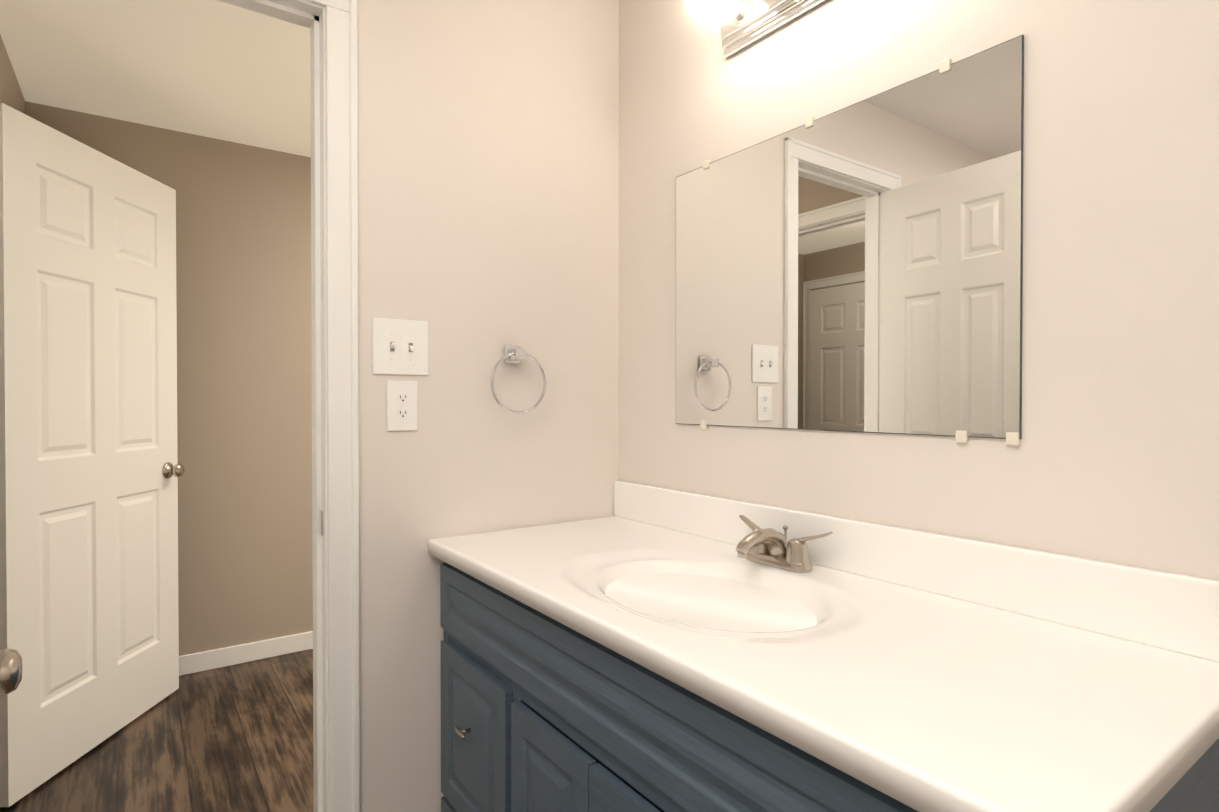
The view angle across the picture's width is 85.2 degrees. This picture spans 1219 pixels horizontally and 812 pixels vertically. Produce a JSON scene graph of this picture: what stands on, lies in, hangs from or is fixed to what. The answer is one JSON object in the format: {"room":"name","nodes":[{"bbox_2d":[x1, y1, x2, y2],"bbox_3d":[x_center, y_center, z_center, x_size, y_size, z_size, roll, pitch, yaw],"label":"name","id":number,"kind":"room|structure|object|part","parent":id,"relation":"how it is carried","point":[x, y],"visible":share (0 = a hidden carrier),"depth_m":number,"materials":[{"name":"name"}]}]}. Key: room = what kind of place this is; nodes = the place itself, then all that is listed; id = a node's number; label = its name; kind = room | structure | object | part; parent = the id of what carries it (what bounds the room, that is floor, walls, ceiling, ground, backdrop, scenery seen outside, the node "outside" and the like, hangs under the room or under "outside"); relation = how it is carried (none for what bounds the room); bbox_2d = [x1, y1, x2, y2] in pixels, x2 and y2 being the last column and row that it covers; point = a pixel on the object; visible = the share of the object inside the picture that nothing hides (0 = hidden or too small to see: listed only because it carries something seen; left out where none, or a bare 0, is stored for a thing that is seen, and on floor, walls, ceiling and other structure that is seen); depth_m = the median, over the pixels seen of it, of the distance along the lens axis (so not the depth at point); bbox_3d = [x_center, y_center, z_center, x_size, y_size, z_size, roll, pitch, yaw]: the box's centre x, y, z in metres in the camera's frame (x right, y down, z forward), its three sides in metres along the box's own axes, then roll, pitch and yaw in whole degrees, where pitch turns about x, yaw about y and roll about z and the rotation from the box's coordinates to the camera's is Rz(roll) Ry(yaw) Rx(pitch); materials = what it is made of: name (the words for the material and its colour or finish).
{"room":"bathroom","nodes":[
{"label":"bathroom","id":0,"kind":"room"},
{"bbox_2d":[0,35,24,113],"bbox_3d":[-2.070,-0.002,2.222,0.100,2.350,0.800,0,1,-36],"label":"wall","id":1,"kind":"structure","parent":0,"point":[11,94],"depth_m":2.23,"materials":[{"name":"beige paint"}]},
{"bbox_2d":[0,103,184,806],"bbox_3d":[-1.771,0.143,2.304,0.153,2.035,0.804,0,1,-2],"label":"hall door","id":2,"kind":"structure","parent":1,"relation":"in","point":[92,470],"depth_m":2.20,"materials":[{"name":"white painted wood"},{"name":"brushed nickel"}]},
{"bbox_3d":[-1.780,0.257,2.642,0.153,0.066,0.066,0,1,-2],"label":"knob","id":3,"kind":"part","parent":2,"relation":"part of","materials":[{"name":"silver metal"}]},
{"bbox_2d":[0,0,310,156],"bbox_3d":[-1.207,-1.227,2.292,4.900,0.100,1.869,0,1,-36],"label":"ceiling","id":4,"kind":"structure","parent":0,"point":[216,69],"depth_m":2.29,"materials":[{"name":"paint"}]},
{"bbox_2d":[0,649,313,811],"bbox_3d":[-0.518,1.207,1.352,4.900,0.050,4.500,0,1,-36],"label":"floor","id":5,"kind":"structure","parent":0,"point":[236,738],"depth_m":2.23,"materials":[{"name":"brown wood"}]},
{"bbox_2d":[428,480,1218,811],"bbox_3d":[0.195,0.709,1.283,0.609,0.948,1.427,0,1,-36],"label":"bathroom vanity","id":6,"kind":"object","parent":5,"relation":"on","point":[648,648],"visible":1,"depth_m":1.01,"materials":[{"name":"blue"}]},
{"bbox_3d":[-0.316,1.038,1.542,0.018,0.085,0.362,0,1,-36],"label":"drawer","id":7,"kind":"part","parent":6,"relation":"part of","materials":[{"name":"blue wood"}]},
{"bbox_3d":[-0.335,0.750,1.526,0.029,0.010,0.052,0,1,-36],"label":"knob","id":8,"kind":"part","parent":6,"relation":"part of","materials":[{"name":"silver metal"}]},
{"bbox_3d":[-0.316,0.788,1.540,0.018,0.385,0.362,0,1,-36],"label":"drawer","id":9,"kind":"part","parent":6,"relation":"part of","materials":[{"name":"blue wood"}]},
{"bbox_3d":[-0.113,0.840,1.256,0.018,0.457,0.285,0,1,-36],"label":"door","id":10,"kind":"part","parent":6,"relation":"part of","materials":[{"name":"blue wood"}]},
{"bbox_3d":[-0.015,0.589,1.149,0.019,0.040,1.327,0,1,-36],"label":"rail","id":11,"kind":"part","parent":6,"relation":"part of","materials":[{"name":"blue wood"}]},
{"bbox_3d":[0.056,0.842,1.021,0.018,0.457,0.285,0,1,-36],"label":"door","id":12,"kind":"part","parent":6,"relation":"part of","materials":[{"name":"blue wood"}]},
{"bbox_2d":[736,515,832,572],"bbox_3d":[0.325,0.297,1.400,0.154,0.088,0.248,0,1,-36],"label":"faucet","id":13,"kind":"object","parent":6,"relation":"on","point":[767,550],"depth_m":1.39,"materials":[{"name":"silver metal"}]},
{"bbox_2d":[25,101,312,655],"bbox_3d":[-1.721,-0.009,3.024,4.900,2.350,0.100,0,1,-36],"label":"wall","id":14,"kind":"structure","parent":0,"point":[244,354],"depth_m":2.99,"materials":[{"name":"beige paint"}]},
{"bbox_2d":[179,631,312,675],"bbox_3d":[-1.668,1.123,3.004,4.650,0.085,0.012,0,1,-36],"label":"baseboard","id":15,"kind":"structure","parent":14,"relation":"attached to","point":[228,656],"depth_m":3.01,"materials":[{"name":"white wood"}]},
{"bbox_2d":[357,0,618,811],"bbox_3d":[-0.338,-0.043,1.836,0.830,2.440,0.100,0,1,-36],"label":"wall","id":16,"kind":"structure","parent":0,"point":[488,178],"depth_m":1.75,"materials":[{"name":"paint"}]},
{"bbox_2d":[217,0,317,27],"bbox_3d":[-0.947,-0.913,1.408,0.610,0.011,0.045,0,1,-36],"label":"door frame","id":17,"kind":"object","parent":16,"relation":"attached to","point":[283,13],"visible":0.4,"depth_m":1.53,"materials":[{"name":"white wood"}]},
{"bbox_2d":[268,0,352,811],"bbox_3d":[-0.958,0.097,1.406,0.780,2.170,0.143,0,1,-36],"label":"door frame","id":18,"kind":"structure","parent":16,"relation":"attached to","point":[323,316],"depth_m":1.55,"materials":[{"name":"white wood"}]},
{"bbox_3d":[-0.693,0.278,1.587,0.001,0.060,0.058,0,1,-36],"label":"bathroom door jamb strike","id":19,"kind":"part","parent":18,"relation":"part of","materials":[{"name":"silver metal"}]},
{"bbox_2d":[310,16,322,811],"bbox_3d":[-0.704,0.130,1.592,0.011,2.100,0.045,0,1,-36],"label":"door frame","id":20,"kind":"object","parent":16,"relation":"attached to","point":[316,409],"visible":0.89,"depth_m":1.58,"materials":[{"name":"white wood"}]},
{"bbox_2d":[350,0,359,811],"bbox_3d":[-0.605,0.095,1.574,0.016,2.170,0.019,0,1,-36],"label":"trim","id":21,"kind":"structure","parent":16,"relation":"attached to","point":[354,407],"depth_m":1.56,"materials":[{"name":"white"}]},
{"bbox_2d":[373,318,427,374],"bbox_3d":[-0.512,-0.146,1.637,0.138,0.136,0.018,0,1,-36],"label":"switch plate","id":22,"kind":"object","parent":16,"relation":"attached to","point":[400,347],"visible":1,"depth_m":1.64,"materials":[{"name":"white plastic"}]},
{"bbox_2d":[387,380,417,430],"bbox_3d":[-0.513,-0.001,1.644,0.077,0.124,0.007,0,1,-36],"label":"electrical outlet plate","id":23,"kind":"object","parent":16,"relation":"attached to","point":[402,405],"visible":1,"depth_m":1.64,"materials":[{"name":"white plastic"}]},
{"bbox_2d":[490,346,545,413],"bbox_3d":[-0.253,-0.071,1.799,0.168,0.186,0.057,0,1,-36],"label":"towel ring","id":24,"kind":"object","parent":16,"relation":"attached to","point":[515,354],"visible":1,"depth_m":1.78,"materials":[{"name":"silver metal"}]},
{"bbox_2d":[619,0,1218,580],"bbox_3d":[0.767,-0.035,1.090,0.100,2.440,2.600,0,1,-36],"label":"wall","id":25,"kind":"structure","parent":0,"point":[1113,458],"depth_m":1.09,"materials":[{"name":"paint"}]},
{"bbox_2d":[704,0,825,56],"bbox_3d":[0.416,-0.928,1.365,0.138,0.130,0.610,0,1,-36],"label":"sconce","id":26,"kind":"object","parent":25,"relation":"attached to","point":[744,23],"visible":1,"depth_m":1.53,"materials":[{"name":"silver metal"}]},
{"bbox_2d":[676,35,1023,445],"bbox_3d":[0.434,-0.284,1.458,0.009,0.694,0.870,0,1,-36],"label":"mirror","id":27,"kind":"object","parent":25,"relation":"attached to","point":[857,267],"visible":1,"depth_m":1.33,"materials":[{"name":"clear glass"}]},
{"bbox_2d":[614,480,1218,662],"bbox_3d":[0.435,0.288,1.450,0.019,0.109,1.427,0,1,-36],"label":"backsplash","id":28,"kind":"structure","parent":25,"relation":"attached to","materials":[{"name":"white stone"}]},
{"bbox_3d":[-1.197,0.133,1.227,0.020,2.100,0.104,0,1,-36],"label":"door frame","id":29,"kind":"structure","parent":0,"visible":0},
{"bbox_2d":[0,648,22,694],"bbox_3d":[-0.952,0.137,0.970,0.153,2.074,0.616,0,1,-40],"label":"door knob","id":30,"kind":"object","parent":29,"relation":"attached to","point":[11,667],"depth_m":0.81,"materials":[{"name":"silver metal"}]}
]}

